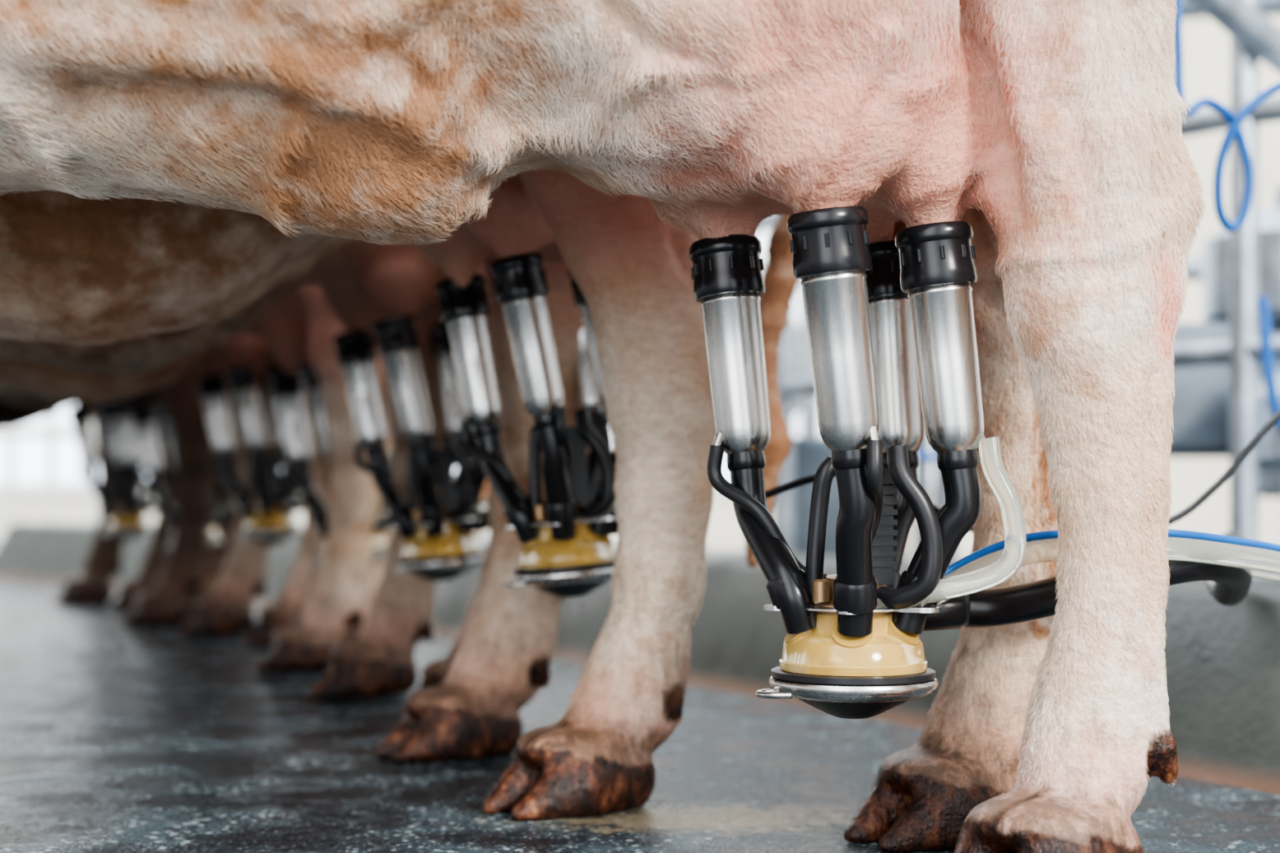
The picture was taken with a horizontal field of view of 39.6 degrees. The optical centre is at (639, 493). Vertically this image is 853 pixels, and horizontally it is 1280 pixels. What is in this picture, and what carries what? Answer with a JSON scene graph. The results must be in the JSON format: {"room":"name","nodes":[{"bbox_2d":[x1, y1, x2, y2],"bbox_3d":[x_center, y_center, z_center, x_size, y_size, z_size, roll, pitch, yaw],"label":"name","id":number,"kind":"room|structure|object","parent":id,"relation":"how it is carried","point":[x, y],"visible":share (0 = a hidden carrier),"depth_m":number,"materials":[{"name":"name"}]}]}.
{"room":"farm building","nodes":[
{"label":"farm building","id":0,"kind":"room"},
{"bbox_2d":[0,557,1279,852],"bbox_3d":[0.000,0.335,3.100,18.000,0.050,12.200,0,0,0],"label":"floor","id":1,"kind":"structure","parent":0,"point":[116,736],"depth_m":2.00,"materials":[{"name":"concrete"}]},
{"bbox_2d":[0,412,96,540],"bbox_3d":[-3.600,-0.201,7.000,3.400,1.022,0.044,0,0,0],"label":"railing","id":2,"kind":"object","parent":1,"relation":"on","point":[51,432],"visible":0.13,"depth_m":6.99,"materials":[{"name":"metal"}]},
{"bbox_2d":[52,395,177,610],"bbox_3d":[-2.145,-0.384,4.599,2.404,1.386,0.590,0,0,-25],"label":"cow","id":3,"kind":"object","parent":1,"relation":"on","point":[92,584],"visible":0.13,"depth_m":4.95},
{"bbox_2d":[67,400,157,539],"bbox_3d":[-1.429,-0.067,4.884,0.232,0.386,0.213,0,0,44],"label":"cluster","id":4,"kind":"object","parent":3,"relation":"attached to","point":[127,519],"visible":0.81,"depth_m":4.86,"materials":[{"name":"metal"}]},
{"bbox_2d":[106,509,149,528],"bbox_3d":[-1.411,0.066,4.891,0.114,0.047,0.114,-6,2,-22],"label":"bowl","id":5,"kind":"object","parent":4,"relation":"on","point":[117,518],"depth_m":4.85,"materials":[{"name":"yellow plastic"}]},
{"bbox_2d":[0,361,299,625],"bbox_3d":[-1.840,-0.363,4.094,2.404,1.344,0.590,0,0,-20],"label":"cow","id":6,"kind":"object","parent":1,"relation":"on","point":[190,572],"visible":0.2,"depth_m":4.20},
{"bbox_2d":[128,400,236,550],"bbox_3d":[-1.111,-0.044,4.349,0.213,0.386,0.232,0,0,-40],"label":"cluster","id":7,"kind":"object","parent":6,"relation":"attached to","point":[142,417],"visible":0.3,"depth_m":4.34,"materials":[{"name":"metal"}]},
{"bbox_2d":[171,524,217,540],"bbox_3d":[-1.093,0.088,4.354,0.114,0.047,0.114,-6,1,-15],"label":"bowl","id":8,"kind":"object","parent":7,"relation":"on","point":[213,535],"depth_m":4.33,"materials":[{"name":"yellow plastic"}]},
{"bbox_2d":[0,335,328,644],"bbox_3d":[-1.559,-0.397,3.610,2.404,1.414,0.590,0,0,-18],"label":"cow","id":9,"kind":"object","parent":1,"relation":"on","point":[229,609],"visible":0.08,"depth_m":3.81},
{"bbox_2d":[197,366,304,545],"bbox_3d":[-0.812,-0.082,3.812,0.213,0.386,0.232,0,0,-36],"label":"cluster","id":10,"kind":"object","parent":9,"relation":"attached to","point":[271,521],"visible":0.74,"depth_m":3.78,"materials":[{"name":"metal"}]},
{"bbox_2d":[244,506,297,530],"bbox_3d":[-0.794,0.051,3.815,0.114,0.047,0.114,-6,1,-11],"label":"bowl","id":11,"kind":"object","parent":10,"relation":"on","point":[257,518],"depth_m":3.77,"materials":[{"name":"yellow plastic"}]},
{"bbox_2d":[0,285,489,672],"bbox_3d":[-1.292,-0.370,3.050,2.404,1.358,0.590,0,0,-15],"label":"cow","id":12,"kind":"object","parent":1,"relation":"on","point":[299,327],"visible":0.21,"depth_m":3.09},
{"bbox_2d":[268,362,393,565],"bbox_3d":[-0.545,-0.052,3.246,0.213,0.386,0.232,0,0,-30],"label":"cluster","id":13,"kind":"object","parent":12,"relation":"attached to","point":[287,388],"visible":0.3,"depth_m":3.25,"materials":[{"name":"metal"}]},
{"bbox_2d":[321,531,384,553],"bbox_3d":[-0.525,0.081,3.247,0.114,0.047,0.114,-6,1,-6],"label":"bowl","id":14,"kind":"object","parent":13,"relation":"on","point":[378,546],"depth_m":3.22,"materials":[{"name":"yellow plastic"}]},
{"bbox_2d":[0,238,614,714],"bbox_3d":[-1.076,-0.384,2.477,2.404,1.386,0.590,0,0,-13],"label":"cow","id":15,"kind":"object","parent":1,"relation":"on","point":[364,284],"visible":0.19,"depth_m":2.56},
{"bbox_2d":[333,315,489,581],"bbox_3d":[-0.316,-0.066,2.616,0.217,0.391,0.235,0,0,-30],"label":"cluster","id":16,"kind":"object","parent":15,"relation":"attached to","point":[441,545],"visible":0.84,"depth_m":2.58,"materials":[{"name":"metal"}]},
{"bbox_2d":[402,524,480,559],"bbox_3d":[-0.295,0.068,2.618,0.115,0.048,0.115,-6,1,-5],"label":"bowl","id":17,"kind":"object","parent":16,"relation":"on","point":[422,541],"depth_m":2.57,"materials":[{"name":"yellow plastic"}]},
{"bbox_2d":[0,168,802,820],"bbox_3d":[-0.858,-0.386,1.829,2.403,1.390,0.644,0,0,-11],"label":"cow","id":18,"kind":"object","parent":1,"relation":"on","point":[76,270],"visible":0.5,"depth_m":1.77},
{"bbox_2d":[435,252,619,598],"bbox_3d":[-0.102,-0.075,2.020,0.213,0.386,0.230,0,0,-26],"label":"cluster","id":19,"kind":"object","parent":18,"relation":"attached to","point":[569,551],"visible":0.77,"depth_m":1.98,"materials":[{"name":"metal"}]},
{"bbox_2d":[519,524,616,569],"bbox_3d":[-0.082,0.057,2.019,0.114,0.047,0.114,-5,0,-3],"label":"bowl","id":20,"kind":"object","parent":19,"relation":"on","point":[544,546],"depth_m":1.98,"materials":[{"name":"yellow plastic"}]},
{"bbox_2d":[0,0,1206,852],"bbox_3d":[-0.595,-0.383,1.363,2.407,1.386,0.609,0,0,-10],"label":"cow","id":21,"kind":"object","parent":1,"relation":"on","point":[1050,128],"visible":0.92,"depth_m":1.34},
{"bbox_2d":[689,205,1279,718],"bbox_3d":[0.465,-0.019,1.674,0.930,0.410,0.363,0,0,-41],"label":"cluster","id":22,"kind":"object","parent":21,"relation":"attached to","point":[892,345],"visible":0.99,"depth_m":1.43,"materials":[{"name":"metal"}]},
{"bbox_2d":[779,614,927,676],"bbox_3d":[0.177,0.121,1.480,0.122,0.051,0.122,0,0,0],"label":"bowl","id":23,"kind":"object","parent":22,"relation":"on","point":[814,645],"depth_m":1.44,"materials":[{"name":"yellow plastic"}]},
{"bbox_2d":[765,409,1279,532],"bbox_3d":[0.451,-0.063,1.766,0.709,0.220,0.025,0,0,-7],"label":"cord","id":24,"kind":"object","parent":22,"relation":"attached to","point":[1266,428],"visible":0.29,"depth_m":1.77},
{"bbox_2d":[0,521,1279,794],"bbox_3d":[-0.264,0.210,3.777,0.656,0.200,7.474,0,0,-32],"label":"wall","id":25,"kind":"structure","parent":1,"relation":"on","point":[1222,664],"depth_m":2.44,"materials":[{"name":"grey concrete"}]},
{"bbox_2d":[1252,570,1279,581],"bbox_3d":[0.643,0.079,1.755,0.466,0.049,0.052,0,0,-18],"label":"hose","id":26,"kind":"object","parent":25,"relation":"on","point":[1265,575],"visible":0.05,"depth_m":1.73,"materials":[{"name":"white plastic"}]},
{"bbox_2d":[755,0,1279,578],"bbox_3d":[0.948,-0.840,4.081,1.652,2.300,3.706,0,0,-17],"label":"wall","id":27,"kind":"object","parent":1,"relation":"on","point":[1226,366],"visible":0.35,"depth_m":3.03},
{"bbox_2d":[0,16,1279,557],"bbox_3d":[0.000,-1.490,8.700,18.000,3.600,0.200,0,0,0],"label":"wall","id":28,"kind":"structure","parent":0,"point":[1206,45],"depth_m":8.60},
{"bbox_2d":[0,255,933,496],"bbox_3d":[-3.700,-1.190,8.700,10.600,2.400,0.300,0,0,0],"label":"window","id":29,"kind":"structure","parent":28,"relation":"in","point":[20,489],"depth_m":8.58,"materials":[{"name":"white paint"}]}
]}

